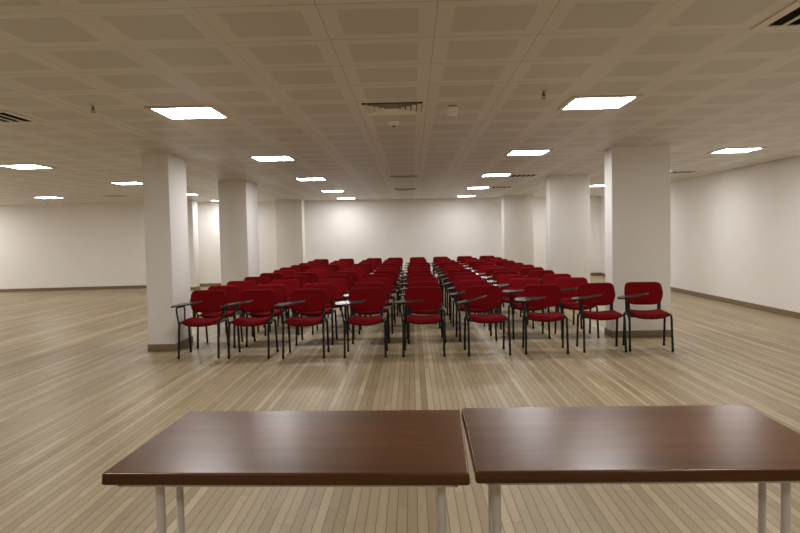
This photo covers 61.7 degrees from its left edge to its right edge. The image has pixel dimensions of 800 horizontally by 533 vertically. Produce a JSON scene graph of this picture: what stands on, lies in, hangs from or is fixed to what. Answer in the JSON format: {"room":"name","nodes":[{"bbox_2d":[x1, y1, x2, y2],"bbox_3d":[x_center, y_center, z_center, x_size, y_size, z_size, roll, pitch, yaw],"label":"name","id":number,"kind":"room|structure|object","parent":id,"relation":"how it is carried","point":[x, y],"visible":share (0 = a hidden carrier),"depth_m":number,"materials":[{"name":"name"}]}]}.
{"room":"conference hall","nodes":[
{"label":"conference hall","id":0,"kind":"room"},
{"bbox_2d":[141,153,192,351],"bbox_3d":[-3.206,-0.197,9.255,0.374,2.630,0.734,-1,3,1],"label":"pillar","id":1,"kind":"structure","parent":0,"point":[164,174],"depth_m":8.93,"materials":[{"name":"paint"}]},
{"bbox_2d":[187,200,200,289],"bbox_3d":[-6.285,-0.625,19.633,0.644,2.630,0.474,-1,3,1],"label":"pillar","id":2,"kind":"structure","parent":0,"point":[191,204],"depth_m":19.45,"materials":[{"name":"paint"}]},
{"bbox_2d":[218,180,259,312],"bbox_3d":[-3.266,-0.406,13.682,0.574,2.630,0.974,-1,3,1],"label":"pillar","id":3,"kind":"structure","parent":0,"point":[238,209],"depth_m":13.21,"materials":[{"name":"paint"}]},
{"bbox_2d":[275,199,305,269],"bbox_3d":[-3.339,-0.728,20.512,0.824,2.630,0.504,-1,3,1],"label":"pillar","id":4,"kind":"structure","parent":0,"point":[290,220],"depth_m":20.26,"materials":[{"name":"paint"}]},
{"bbox_2d":[0,196,600,288],"bbox_3d":[-3.494,-0.931,21.233,20.841,2.975,0.198,-1,3,-6],"label":"wall","id":5,"kind":"structure","parent":0,"point":[53,245],"depth_m":21.04,"materials":[{"name":"paint"}]},
{"bbox_2d":[0,273,599,291],"bbox_3d":[-3.466,0.511,21.204,20.417,0.095,0.035,-1,3,-6],"label":"baseboard","id":6,"kind":"structure","parent":5,"relation":"attached to","point":[591,274],"depth_m":20.54,"materials":[{"name":"wood"}]},
{"bbox_2d":[0,0,799,204],"bbox_3d":[-3.845,-1.536,9.908,20.400,0.020,28.200,-1,3,1],"label":"ceiling","id":7,"kind":"structure","parent":0,"point":[291,76],"depth_m":5.22,"materials":[{"name":"tile"}]},
{"bbox_2d":[0,110,42,123],"bbox_3d":[-3.664,-1.342,6.039,0.584,0.009,0.584,-1,3,1],"label":"ceiling vent","id":8,"kind":"object","parent":7,"relation":"in","point":[6,116],"visible":1,"depth_m":6.12,"materials":[{"name":"white metal"}]},
{"bbox_2d":[0,164,56,168],"bbox_3d":[-5.573,-1.489,9.992,0.596,0.012,0.596,-1,3,1],"label":"recessed light","id":9,"kind":"object","parent":7,"relation":"in","point":[14,166],"visible":1,"depth_m":9.96,"materials":[{"name":"beige plastic"}]},
{"bbox_2d":[5,165,47,168],"bbox_3d":[-5.573,-1.490,9.992,0.508,0.006,0.508,-1,3,1],"label":"diffuser","id":10,"kind":"object","parent":9,"relation":"attached to","point":[7,166],"depth_m":9.99,"materials":[{"name":"beige plastic"}]},
{"bbox_2d":[107,181,142,184],"bbox_3d":[-5.365,-1.648,13.265,0.596,0.012,0.596,-1,3,1],"label":"recessed light","id":11,"kind":"object","parent":7,"relation":"in","point":[135,182],"visible":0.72,"depth_m":13.26,"materials":[{"name":"beige plastic"}]},
{"bbox_2d":[115,182,142,184],"bbox_3d":[-5.365,-1.649,13.264,0.508,0.006,0.508,-1,3,1],"label":"diffuser","id":12,"kind":"object","parent":11,"relation":"attached to","point":[119,183],"depth_m":13.29,"materials":[{"name":"beige plastic"}]},
{"bbox_2d":[144,105,231,119],"bbox_3d":[-1.880,-1.376,6.006,0.596,0.012,0.596,-1,3,1],"label":"recessed light","id":13,"kind":"object","parent":7,"relation":"in","point":[200,111],"visible":1,"depth_m":5.97,"materials":[{"name":"beige plastic"}]},
{"bbox_2d":[153,108,224,118],"bbox_3d":[-1.880,-1.377,6.006,0.508,0.006,0.508,-1,3,1],"label":"diffuser","id":14,"kind":"object","parent":13,"relation":"attached to","point":[169,113],"depth_m":6.01,"materials":[{"name":"beige plastic"}]},
{"bbox_2d":[248,155,297,161],"bbox_3d":[-1.815,-1.548,9.601,0.596,0.012,0.596,-1,3,1],"label":"recessed light","id":15,"kind":"object","parent":7,"relation":"in","point":[276,157],"visible":1,"depth_m":9.57,"materials":[{"name":"beige plastic"}]},
{"bbox_2d":[253,156,292,160],"bbox_3d":[-1.815,-1.549,9.601,0.508,0.006,0.508,-1,3,1],"label":"diffuser","id":16,"kind":"object","parent":15,"relation":"attached to","point":[269,158],"depth_m":9.60,"materials":[{"name":"beige plastic"}]},
{"bbox_2d":[293,177,327,180],"bbox_3d":[-1.751,-1.720,13.196,0.596,0.012,0.596,-1,3,1],"label":"recessed light","id":17,"kind":"object","parent":7,"relation":"in","point":[314,178],"visible":1,"depth_m":13.20,"materials":[{"name":"beige plastic"}]},
{"bbox_2d":[298,178,324,180],"bbox_3d":[-1.751,-1.721,13.196,0.508,0.006,0.508,-1,3,1],"label":"diffuser","id":18,"kind":"object","parent":17,"relation":"attached to","point":[299,179],"depth_m":13.24,"materials":[{"name":"beige plastic"}]},
{"bbox_2d":[357,100,425,115],"bbox_3d":[-0.065,-1.406,5.972,0.584,0.024,0.584,-1,3,1],"label":"ceiling vent","id":19,"kind":"object","parent":7,"relation":"in","point":[408,107],"visible":1,"depth_m":5.91,"materials":[{"name":"white metal"}]},
{"bbox_2d":[388,175,417,178],"bbox_3d":[0.064,-1.750,13.162,0.584,0.024,0.584,-1,3,1],"label":"ceiling vent","id":20,"kind":"object","parent":7,"relation":"in","point":[404,176],"visible":1,"depth_m":13.05,"materials":[{"name":"white metal"}]},
{"bbox_2d":[393,188,416,190],"bbox_3d":[0.128,-1.921,16.758,0.584,0.024,0.584,-1,3,1],"label":"ceiling vent","id":21,"kind":"object","parent":7,"relation":"in","point":[400,189],"visible":1,"depth_m":16.55,"materials":[{"name":"white"}]},
{"bbox_2d":[447,105,457,115],"bbox_3d":[0.467,-1.385,5.953,0.091,0.100,0.083,-1,3,1],"label":"ceiling sensor","id":22,"kind":"object","parent":7,"relation":"attached to","point":[452,110],"visible":1,"depth_m":5.92,"materials":[{"name":"white plastic"}]},
{"bbox_2d":[479,173,513,176],"bbox_3d":[1.883,-1.792,13.128,0.596,0.012,0.596,-1,3,1],"label":"recessed light","id":23,"kind":"object","parent":7,"relation":"in","point":[493,174],"visible":1,"depth_m":13.09,"materials":[{"name":"beige plastic"}]},
{"bbox_2d":[482,174,509,176],"bbox_3d":[1.883,-1.793,13.128,0.508,0.006,0.508,-1,3,1],"label":"diffuser","id":24,"kind":"object","parent":23,"relation":"attached to","point":[483,175],"depth_m":13.18,"materials":[{"name":"beige plastic"}]},
{"bbox_2d":[507,174,539,176],"bbox_3d":[2.468,-1.819,13.416,0.584,0.009,0.584,-1,3,1],"label":"ceiling vent","id":25,"kind":"object","parent":7,"relation":"in","point":[512,175],"visible":0.94,"depth_m":13.39,"materials":[{"name":"white"}]},
{"bbox_2d":[504,149,552,155],"bbox_3d":[1.818,-1.620,9.533,0.596,0.012,0.596,-1,3,1],"label":"recessed light","id":26,"kind":"object","parent":7,"relation":"in","point":[536,151],"visible":1,"depth_m":9.50,"materials":[{"name":"beige plastic"}]},
{"bbox_2d":[509,150,548,154],"bbox_3d":[1.818,-1.621,9.533,0.508,0.006,0.508,-1,3,1],"label":"diffuser","id":27,"kind":"object","parent":26,"relation":"attached to","point":[530,152],"depth_m":9.51,"materials":[{"name":"beige plastic"}]},
{"bbox_2d":[557,95,642,110],"bbox_3d":[1.754,-1.448,5.937,0.596,0.012,0.596,-1,3,1],"label":"recessed light","id":28,"kind":"object","parent":7,"relation":"in","point":[606,102],"visible":1,"depth_m":5.90,"materials":[{"name":"beige plastic"}]},
{"bbox_2d":[564,97,634,108],"bbox_3d":[1.754,-1.449,5.937,0.508,0.006,0.508,-1,3,1],"label":"diffuser","id":29,"kind":"object","parent":28,"relation":"attached to","point":[597,102],"depth_m":5.92,"materials":[{"name":"beige plastic"}]},
{"bbox_2d":[670,170,702,173],"bbox_3d":[5.617,-1.881,13.357,0.584,0.009,0.584,-1,3,1],"label":"ceiling vent","id":30,"kind":"object","parent":7,"relation":"in","point":[688,171],"visible":0.84,"depth_m":13.27,"materials":[{"name":"white metal"}]},
{"bbox_2d":[707,147,766,153],"bbox_3d":[4.913,-1.696,9.794,0.596,0.012,0.596,-1,3,1],"label":"recessed light","id":31,"kind":"object","parent":7,"relation":"in","point":[743,149],"visible":1,"depth_m":9.77,"materials":[{"name":"beige plastic"}]},
{"bbox_2d":[714,148,759,152],"bbox_3d":[4.913,-1.697,9.794,0.508,0.006,0.508,-1,3,1],"label":"diffuser","id":32,"kind":"object","parent":31,"relation":"attached to","point":[734,150],"depth_m":9.79,"materials":[{"name":"beige plastic"}]},
{"bbox_2d":[751,0,799,29],"bbox_3d":[2.291,-1.347,3.529,0.584,0.009,0.584,-1,3,1],"label":"ceiling vent","id":33,"kind":"object","parent":7,"relation":"in","point":[788,17],"visible":1,"depth_m":3.67,"materials":[{"name":"white metal"}]},
{"bbox_2d":[0,275,799,532],"bbox_3d":[-3.665,1.142,10.033,20.650,0.100,28.200,-1,3,1],"label":"floor","id":34,"kind":"structure","parent":0,"point":[82,389],"depth_m":6.34,"materials":[{"name":"beige wood"}]},
{"bbox_2d":[171,290,227,358],"bbox_3d":[-2.568,0.730,8.610,0.638,0.817,0.576,-1,3,1],"label":"chair","id":35,"kind":"object","parent":34,"relation":"on","point":[200,300],"visible":0.99,"depth_m":8.76,"materials":[{"name":"red fabric"}]},
{"bbox_2d":[196,285,242,348],"bbox_3d":[-2.568,0.693,9.383,0.638,0.817,0.576,-1,3,0],"label":"chair","id":36,"kind":"object","parent":34,"relation":"on","point":[232,291],"visible":0.48,"depth_m":9.55,"materials":[{"name":"red fabric"}]},
{"bbox_2d":[219,281,258,336],"bbox_3d":[-2.543,0.647,10.356,0.638,0.817,0.576,-1,3,-1],"label":"chair","id":37,"kind":"object","parent":34,"relation":"on","point":[243,285],"visible":0.14,"depth_m":10.55,"materials":[{"name":"red fabric"}]},
{"bbox_2d":[220,289,278,358],"bbox_3d":[-1.918,0.720,8.540,0.638,0.817,0.576,-1,3,3],"label":"chair","id":38,"kind":"object","parent":34,"relation":"on","point":[250,300],"visible":1,"depth_m":8.69,"materials":[{"name":"red fabric"}]},
{"bbox_2d":[235,276,272,327],"bbox_3d":[-2.541,0.598,11.396,0.638,0.817,0.576,-1,3,5],"label":"chair","id":39,"kind":"object","parent":34,"relation":"on","point":[258,280],"visible":0.12,"depth_m":11.59,"materials":[{"name":"red fabric"}]},
{"bbox_2d":[245,284,288,346],"bbox_3d":[-1.904,0.678,9.417,0.638,0.817,0.576,-1,3,1],"label":"chair","id":40,"kind":"object","parent":34,"relation":"on","point":[280,290],"visible":0.46,"depth_m":9.58,"materials":[{"name":"red fabric"}]},
{"bbox_2d":[260,273,285,318],"bbox_3d":[-2.506,0.542,12.545,0.638,0.817,0.576,-1,3,4],"label":"chair","id":41,"kind":"object","parent":34,"relation":"on","point":[273,276],"visible":0.1,"depth_m":12.74,"materials":[{"name":"red fabric"}]},
{"bbox_2d":[264,279,299,335],"bbox_3d":[-1.864,0.630,10.422,0.638,0.817,0.576,-1,3,-2],"label":"chair","id":42,"kind":"object","parent":34,"relation":"on","point":[291,284],"visible":0.19,"depth_m":10.62,"materials":[{"name":"red fabric"}]},
{"bbox_2d":[273,270,294,311],"bbox_3d":[-2.456,0.489,13.644,0.638,0.817,0.576,-1,3,3],"label":"chair","id":43,"kind":"object","parent":34,"relation":"on","point":[284,272],"visible":0.12,"depth_m":13.84,"materials":[{"name":"red fabric"}]},
{"bbox_2d":[102,410,469,532],"bbox_3d":[-0.343,1.010,2.513,1.183,0.752,0.763,-1,3,3],"label":"folding table","id":44,"kind":"object","parent":34,"relation":"on","point":[349,448],"visible":1,"depth_m":2.32,"materials":[{"name":"brown wood"}]},
{"bbox_2d":[279,267,299,273],"bbox_3d":[-2.495,0.439,14.722,0.638,0.817,0.576,-1,3,-2],"label":"chair","id":45,"kind":"object","parent":34,"relation":"on","point":[296,269],"visible":0.09,"depth_m":14.93,"materials":[{"name":"red fabric"}]},
{"bbox_2d":[277,275,310,326],"bbox_3d":[-1.859,0.580,11.459,0.638,0.817,0.576,-1,3,-2],"label":"chair","id":46,"kind":"object","parent":34,"relation":"on","point":[303,279],"visible":0.17,"depth_m":11.65,"materials":[{"name":"red fabric"}]},
{"bbox_2d":[291,265,309,271],"bbox_3d":[-2.459,0.384,15.874,0.637,0.817,0.576,-1,3,4],"label":"chair","id":47,"kind":"object","parent":34,"relation":"on","point":[303,268],"visible":0.13,"depth_m":16.07,"materials":[{"name":"red fabric"}]},
{"bbox_2d":[274,289,329,358],"bbox_3d":[-1.236,0.710,8.445,0.638,0.817,0.576,-1,3,1],"label":"chair","id":48,"kind":"object","parent":34,"relation":"on","point":[301,300],"visible":1,"depth_m":8.60,"materials":[{"name":"red fabric"}]},
{"bbox_2d":[288,272,318,317],"bbox_3d":[-1.839,0.528,12.554,0.638,0.817,0.576,-1,3,4],"label":"chair","id":49,"kind":"object","parent":34,"relation":"on","point":[313,277],"visible":0.16,"depth_m":12.74,"materials":[{"name":"red fabric"}]},
{"bbox_2d":[288,283,337,345],"bbox_3d":[-1.228,0.662,9.465,0.638,0.817,0.576,-1,3,2],"label":"chair","id":50,"kind":"object","parent":34,"relation":"on","point":[329,288],"visible":0.56,"depth_m":9.62,"materials":[{"name":"red fabric"}]},
{"bbox_2d":[306,269,327,279],"bbox_3d":[-1.765,0.475,13.650,0.638,0.817,0.576,-1,3,-1],"label":"chair","id":51,"kind":"object","parent":34,"relation":"on","point":[322,273],"visible":0.16,"depth_m":13.85,"materials":[{"name":"red fabric"}]},
{"bbox_2d":[313,267,334,301],"bbox_3d":[-1.758,0.425,14.690,0.638,0.817,0.576,-1,3,-1],"label":"chair","id":52,"kind":"object","parent":34,"relation":"on","point":[329,269],"visible":0.08,"depth_m":14.89,"materials":[{"name":"red fabric"}]},
{"bbox_2d":[320,264,339,271],"bbox_3d":[-1.729,0.367,15.909,0.638,0.817,0.576,-1,3,-2],"label":"chair","id":53,"kind":"object","parent":34,"relation":"on","point":[335,267],"visible":0.11,"depth_m":16.11,"materials":[{"name":"red fabric"}]},
{"bbox_2d":[312,278,349,334],"bbox_3d":[-1.127,0.615,10.416,0.638,0.817,0.576,-1,3,2],"label":"chair","id":54,"kind":"object","parent":34,"relation":"on","point":[340,284],"visible":0.35,"depth_m":10.59,"materials":[{"name":"red fabric"}]},
{"bbox_2d":[324,274,351,319],"bbox_3d":[-1.120,0.560,11.553,0.638,0.817,0.576,-1,3,-1],"label":"chair","id":55,"kind":"object","parent":34,"relation":"on","point":[347,277],"visible":0.26,"depth_m":11.75,"materials":[{"name":"red fabric"}]},
{"bbox_2d":[329,262,346,270],"bbox_3d":[-1.665,0.308,17.128,0.638,0.817,0.576,-1,3,3],"label":"chair","id":56,"kind":"object","parent":34,"relation":"on","point":[342,265],"visible":0.08,"depth_m":17.32,"materials":[{"name":"red fabric"}]},
{"bbox_2d":[327,271,356,316],"bbox_3d":[-1.117,0.512,12.580,0.638,0.817,0.576,-1,3,4],"label":"chair","id":57,"kind":"object","parent":34,"relation":"on","point":[353,274],"visible":0.11,"depth_m":12.76,"materials":[{"name":"red fabric"}]},
{"bbox_2d":[339,268,363,309],"bbox_3d":[-1.023,0.455,13.731,0.638,0.817,0.576,-1,3,-2],"label":"chair","id":58,"kind":"object","parent":34,"relation":"on","point":[360,272],"visible":0.18,"depth_m":13.93,"materials":[{"name":"red fabric"}]},
{"bbox_2d":[346,266,368,300],"bbox_3d":[-0.972,0.406,14.742,0.638,0.817,0.576,-1,3,2],"label":"chair","id":59,"kind":"object","parent":34,"relation":"on","point":[365,268],"visible":0.16,"depth_m":14.93,"materials":[{"name":"red fabric"}]},
{"bbox_2d":[335,287,387,357],"bbox_3d":[-0.481,0.696,8.421,0.638,0.817,0.576,-1,3,1],"label":"chair","id":60,"kind":"object","parent":34,"relation":"on","point":[359,299],"visible":1,"depth_m":8.57,"materials":[{"name":"red fabric"}]},
{"bbox_2d":[353,263,371,281],"bbox_3d":[-0.965,0.350,15.926,0.638,0.817,0.576,-1,3,1],"label":"chair","id":61,"kind":"object","parent":34,"relation":"on","point":[363,264],"visible":0.08,"depth_m":16.13,"materials":[{"name":"red fabric"}]},
{"bbox_2d":[343,282,389,343],"bbox_3d":[-0.473,0.644,9.511,0.638,0.817,0.576,-1,3,-2],"label":"chair","id":62,"kind":"object","parent":34,"relation":"on","point":[382,285],"visible":0.4,"depth_m":9.52,"materials":[{"name":"red fabric"}]},
{"bbox_2d":[359,262,376,272],"bbox_3d":[-0.900,0.295,17.050,0.638,0.817,0.576,-1,3,4],"label":"chair","id":63,"kind":"object","parent":34,"relation":"on","point":[373,264],"visible":0.15,"depth_m":17.22,"materials":[{"name":"red fabric"}]},
{"bbox_2d":[358,278,393,333],"bbox_3d":[-0.428,0.601,10.391,0.638,0.817,0.576,-1,3,0],"label":"chair","id":64,"kind":"object","parent":34,"relation":"on","point":[386,281],"visible":0.28,"depth_m":10.57,"materials":[{"name":"red fabric"}]},
{"bbox_2d":[364,274,395,323],"bbox_3d":[-0.405,0.549,11.476,0.638,0.817,0.576,-1,3,-2],"label":"chair","id":65,"kind":"object","parent":34,"relation":"on","point":[389,276],"visible":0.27,"depth_m":11.67,"materials":[{"name":"red fabric"}]},
{"bbox_2d":[370,270,399,315],"bbox_3d":[-0.338,0.494,12.620,0.638,0.817,0.576,-1,3,4],"label":"chair","id":66,"kind":"object","parent":34,"relation":"on","point":[393,273],"visible":0.26,"depth_m":12.79,"materials":[{"name":"red fabric"}]},
{"bbox_2d":[370,265,399,289],"bbox_3d":[-0.330,0.395,14.700,0.638,0.817,0.576,-1,3,4],"label":"chair","id":67,"kind":"object","parent":34,"relation":"on","point":[380,266],"visible":0.1,"depth_m":14.90,"materials":[{"name":"red fabric"}]},
{"bbox_2d":[374,263,400,298],"bbox_3d":[-0.302,0.340,15.848,0.638,0.817,0.576,-1,3,-1],"label":"chair","id":68,"kind":"object","parent":34,"relation":"on","point":[399,280],"visible":0.14,"depth_m":16.05,"materials":[{"name":"red fabric"}]},
{"bbox_2d":[376,268,399,300],"bbox_3d":[-0.321,0.446,13.630,0.638,0.817,0.576,-1,3,1],"label":"chair","id":69,"kind":"object","parent":34,"relation":"on","point":[396,269],"visible":0.2,"depth_m":13.83,"materials":[{"name":"red fabric"}]},
{"bbox_2d":[383,261,401,293],"bbox_3d":[-0.266,0.283,17.026,0.638,0.817,0.576,-1,3,0],"label":"chair","id":70,"kind":"object","parent":34,"relation":"on","point":[398,262],"visible":0.23,"depth_m":17.21,"materials":[{"name":"red fabric"}]},
{"bbox_2d":[400,267,429,278],"bbox_3d":[0.337,0.433,13.605,0.638,0.817,0.576,-1,3,3],"label":"chair","id":71,"kind":"object","parent":34,"relation":"on","point":[410,268],"visible":0.18,"depth_m":13.81,"materials":[{"name":"red fabric"}]},
{"bbox_2d":[401,270,431,287],"bbox_3d":[0.332,0.485,12.521,0.638,0.817,0.576,-1,3,-2],"label":"chair","id":72,"kind":"object","parent":34,"relation":"on","point":[409,271],"visible":0.11,"depth_m":12.73,"materials":[{"name":"red fabric"}]},
{"bbox_2d":[398,273,435,323],"bbox_3d":[0.296,0.537,11.428,0.638,0.817,0.576,-1,3,3],"label":"chair","id":73,"kind":"object","parent":34,"relation":"on","point":[410,275],"visible":0.26,"depth_m":11.63,"materials":[{"name":"red fabric"}]},
{"bbox_2d":[393,286,445,356],"bbox_3d":[0.245,0.681,8.409,0.638,0.817,0.576,-1,3,3],"label":"chair","id":74,"kind":"object","parent":34,"relation":"on","point":[429,297],"visible":1,"depth_m":8.56,"materials":[{"name":"red fabric"}]},
{"bbox_2d":[400,277,441,327],"bbox_3d":[0.317,0.586,10.384,0.638,0.817,0.576,-1,3,0],"label":"chair","id":75,"kind":"object","parent":34,"relation":"on","point":[411,279],"visible":0.09,"depth_m":10.59,"materials":[{"name":"red fabric"}]},
{"bbox_2d":[398,281,445,343],"bbox_3d":[0.299,0.633,9.400,0.638,0.817,0.576,-1,3,-2],"label":"chair","id":76,"kind":"object","parent":34,"relation":"on","point":[413,283],"visible":0.36,"depth_m":9.54,"materials":[{"name":"red fabric"}]},
{"bbox_2d":[430,258,450,276],"bbox_3d":[1.131,0.192,18.342,0.637,0.817,0.576,-1,3,2],"label":"chair","id":77,"kind":"object","parent":34,"relation":"on","point":[436,260],"visible":0.34,"depth_m":18.53,"materials":[{"name":"red fabric"}]},
{"bbox_2d":[434,260,455,282],"bbox_3d":[1.173,0.253,17.035,0.636,0.817,0.576,-1,3,-3],"label":"chair","id":78,"kind":"object","parent":34,"relation":"on","point":[439,261],"visible":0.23,"depth_m":17.22,"materials":[{"name":"red fabric"}]},
{"bbox_2d":[435,262,458,288],"bbox_3d":[1.146,0.310,15.858,0.636,0.817,0.576,-1,3,1],"label":"chair","id":79,"kind":"object","parent":34,"relation":"on","point":[441,263],"visible":0.27,"depth_m":16.04,"materials":[{"name":"red fabric"}]},
{"bbox_2d":[436,264,462,302],"bbox_3d":[1.117,0.365,14.699,0.635,0.817,0.576,-1,3,5],"label":"chair","id":80,"kind":"object","parent":34,"relation":"on","point":[444,265],"visible":0.18,"depth_m":14.88,"materials":[{"name":"red fabric"}]},
{"bbox_2d":[438,266,464,307],"bbox_3d":[1.091,0.412,13.713,0.635,0.817,0.576,-1,3,-3],"label":"chair","id":81,"kind":"object","parent":34,"relation":"on","point":[446,269],"visible":0.32,"depth_m":13.88,"materials":[{"name":"red fabric"}]},
{"bbox_2d":[441,269,475,314],"bbox_3d":[1.082,0.467,12.561,0.636,0.817,0.576,-1,3,4],"label":"chair","id":82,"kind":"object","parent":34,"relation":"on","point":[450,271],"visible":0.3,"depth_m":12.74,"materials":[{"name":"red fabric"}]},
{"bbox_2d":[443,272,481,322],"bbox_3d":[1.049,0.521,11.443,0.636,0.817,0.576,-1,3,2],"label":"chair","id":83,"kind":"object","parent":34,"relation":"on","point":[452,275],"visible":0.27,"depth_m":11.62,"materials":[{"name":"red fabric"}]},
{"bbox_2d":[447,275,489,330],"bbox_3d":[1.048,0.566,10.493,0.636,0.817,0.576,-1,3,-2],"label":"chair","id":84,"kind":"object","parent":34,"relation":"on","point":[468,277],"visible":0.28,"depth_m":10.68,"materials":[{"name":"red fabric"}]},
{"bbox_2d":[449,280,496,341],"bbox_3d":[1.011,0.615,9.484,0.636,0.817,0.576,-1,3,-1],"label":"chair","id":85,"kind":"object","parent":34,"relation":"on","point":[461,284],"visible":0.57,"depth_m":9.62,"materials":[{"name":"red fabric"}]},
{"bbox_2d":[465,261,487,269],"bbox_3d":[1.841,0.290,15.963,0.638,0.817,0.576,-1,3,1],"label":"chair","id":86,"kind":"object","parent":34,"relation":"on","point":[471,263],"visible":0.13,"depth_m":16.17,"materials":[{"name":"red fabric"}]},
{"bbox_2d":[472,263,492,280],"bbox_3d":[1.814,0.343,14.856,0.638,0.817,0.576,-1,3,2],"label":"chair","id":87,"kind":"object","parent":34,"relation":"on","point":[475,265],"visible":0.12,"depth_m":15.06,"materials":[{"name":"red fabric"}]},
{"bbox_2d":[457,285,511,356],"bbox_3d":[1.023,0.667,8.381,0.636,0.817,0.576,-1,3,-1],"label":"chair","id":88,"kind":"object","parent":34,"relation":"on","point":[484,296],"visible":1,"depth_m":8.54,"materials":[{"name":"red fabric"}]},
{"bbox_2d":[476,265,503,306],"bbox_3d":[1.783,0.399,13.704,0.638,0.817,0.576,-1,3,4],"label":"chair","id":89,"kind":"object","parent":34,"relation":"on","point":[481,271],"visible":0.21,"depth_m":13.90,"materials":[{"name":"red fabric"}]},
{"bbox_2d":[482,268,514,313],"bbox_3d":[1.817,0.448,12.648,0.638,0.817,0.576,-1,3,5],"label":"chair","id":90,"kind":"object","parent":34,"relation":"on","point":[489,272],"visible":0.2,"depth_m":12.84,"materials":[{"name":"red fabric"}]},
{"bbox_2d":[496,260,514,267],"bbox_3d":[2.493,0.278,15.929,0.638,0.817,0.576,-1,3,1],"label":"chair","id":91,"kind":"object","parent":34,"relation":"on","point":[499,263],"visible":0.12,"depth_m":16.13,"materials":[{"name":"red fabric"}]},
{"bbox_2d":[488,271,525,316],"bbox_3d":[1.814,0.497,11.608,0.638,0.817,0.576,-1,3,1],"label":"chair","id":92,"kind":"object","parent":34,"relation":"on","point":[493,281],"visible":0.24,"depth_m":11.79,"materials":[{"name":"red fabric"}]},
{"bbox_2d":[503,263,523,270],"bbox_3d":[2.470,0.336,14.725,0.638,0.817,0.576,-1,3,3],"label":"chair","id":93,"kind":"object","parent":34,"relation":"on","point":[505,265],"visible":0.13,"depth_m":14.93,"materials":[{"name":"red fabric"}]},
{"bbox_2d":[496,274,533,329],"bbox_3d":[1.742,0.548,10.571,0.638,0.817,0.576,-1,3,0],"label":"chair","id":94,"kind":"object","parent":34,"relation":"on","point":[503,280],"visible":0.29,"depth_m":10.75,"materials":[{"name":"red fabric"}]},
{"bbox_2d":[512,264,533,272],"bbox_3d":[2.514,0.383,13.720,0.638,0.817,0.576,-1,3,1],"label":"chair","id":95,"kind":"object","parent":34,"relation":"on","point":[515,267],"visible":0.08,"depth_m":13.92,"materials":[{"name":"red fabric"}]},
{"bbox_2d":[502,278,550,339],"bbox_3d":[1.774,0.594,9.592,0.638,0.817,0.576,-1,3,1],"label":"chair","id":96,"kind":"object","parent":34,"relation":"on","point":[516,285],"visible":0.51,"depth_m":9.74,"materials":[{"name":"red fabric"}]},
{"bbox_2d":[519,267,549,311],"bbox_3d":[2.459,0.435,12.636,0.638,0.817,0.576,-1,3,5],"label":"chair","id":97,"kind":"object","parent":34,"relation":"on","point":[524,270],"visible":0.08,"depth_m":12.84,"materials":[{"name":"red fabric"}]},
{"bbox_2d":[514,284,568,354],"bbox_3d":[1.757,0.650,8.413,0.638,0.817,0.576,-1,3,6],"label":"chair","id":98,"kind":"object","parent":34,"relation":"on","point":[535,295],"visible":1,"depth_m":8.55,"materials":[{"name":"red fabric"}]},
{"bbox_2d":[528,270,563,313],"bbox_3d":[2.444,0.486,11.570,0.638,0.817,0.576,-1,3,-1],"label":"chair","id":99,"kind":"object","parent":34,"relation":"on","point":[538,274],"visible":0.11,"depth_m":11.77,"materials":[{"name":"red fabric"}]},
{"bbox_2d":[541,274,582,328],"bbox_3d":[2.455,0.538,10.466,0.638,0.817,0.576,-1,3,0],"label":"chair","id":100,"kind":"object","parent":34,"relation":"on","point":[547,278],"visible":0.22,"depth_m":10.66,"materials":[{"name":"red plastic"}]},
{"bbox_2d":[554,277,599,338],"bbox_3d":[2.449,0.581,9.561,0.638,0.817,0.576,-1,3,2],"label":"chair","id":101,"kind":"object","parent":34,"relation":"on","point":[568,286],"visible":0.6,"depth_m":9.72,"materials":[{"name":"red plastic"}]},
{"bbox_2d":[571,283,626,352],"bbox_3d":[2.466,0.633,8.448,0.638,0.817,0.576,-1,3,4],"label":"chair","id":102,"kind":"object","parent":34,"relation":"on","point":[589,294],"visible":1,"depth_m":8.59,"materials":[{"name":"red fabric"}]},
{"bbox_2d":[462,405,799,532],"bbox_3d":[0.857,0.987,2.480,1.200,0.752,0.778,-1,3,2],"label":"folding table","id":103,"kind":"object","parent":34,"relation":"on","point":[678,444],"visible":0.99,"depth_m":2.32,"materials":[{"name":"brown wood"}]},
{"bbox_2d":[617,282,673,351],"bbox_3d":[3.055,0.621,8.451,0.638,0.817,0.576,-1,3,9],"label":"chair","id":104,"kind":"object","parent":34,"relation":"on","point":[636,293],"visible":1,"depth_m":8.58,"materials":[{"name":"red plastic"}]},
{"bbox_2d":[501,195,533,264],"bbox_3d":[3.657,-0.890,20.884,0.924,2.630,0.594,-1,3,1],"label":"pillar","id":105,"kind":"structure","parent":0,"point":[516,210],"depth_m":20.59,"materials":[{"name":"paint"}]},
{"bbox_2d":[546,175,589,301],"bbox_3d":[3.458,-0.550,13.795,0.839,2.630,0.394,-1,3,1],"label":"pillar","id":106,"kind":"structure","parent":0,"point":[567,196],"depth_m":13.60,"materials":[{"name":"paint"}]},
{"bbox_2d":[604,146,670,337],"bbox_3d":[3.332,-0.340,9.416,0.824,2.630,0.384,-1,3,1],"label":"pillar","id":107,"kind":"structure","parent":0,"point":[637,179],"depth_m":9.23,"materials":[{"name":"paint"}]},
{"bbox_2d":[600,156,799,312],"bbox_3d":[6.525,-0.595,9.768,0.200,2.975,28.200,-1,3,1],"label":"wall","id":108,"kind":"structure","parent":0,"point":[735,234],"depth_m":12.74,"materials":[{"name":"paint"}]},
{"bbox_2d":[602,168,737,195],"bbox_3d":[6.507,-2.085,17.407,0.065,0.022,9.200,-1,3,1],"label":"trim","id":109,"kind":"structure","parent":108,"relation":"attached to","point":[734,168],"depth_m":14.10,"materials":[{"name":"white"}]},
{"bbox_2d":[600,273,799,318],"bbox_3d":[6.444,0.879,9.115,0.035,0.095,26.354,-1,3,1],"label":"baseboard","id":110,"kind":"structure","parent":108,"relation":"attached to","point":[707,296],"depth_m":12.77,"materials":[{"name":"wood"}]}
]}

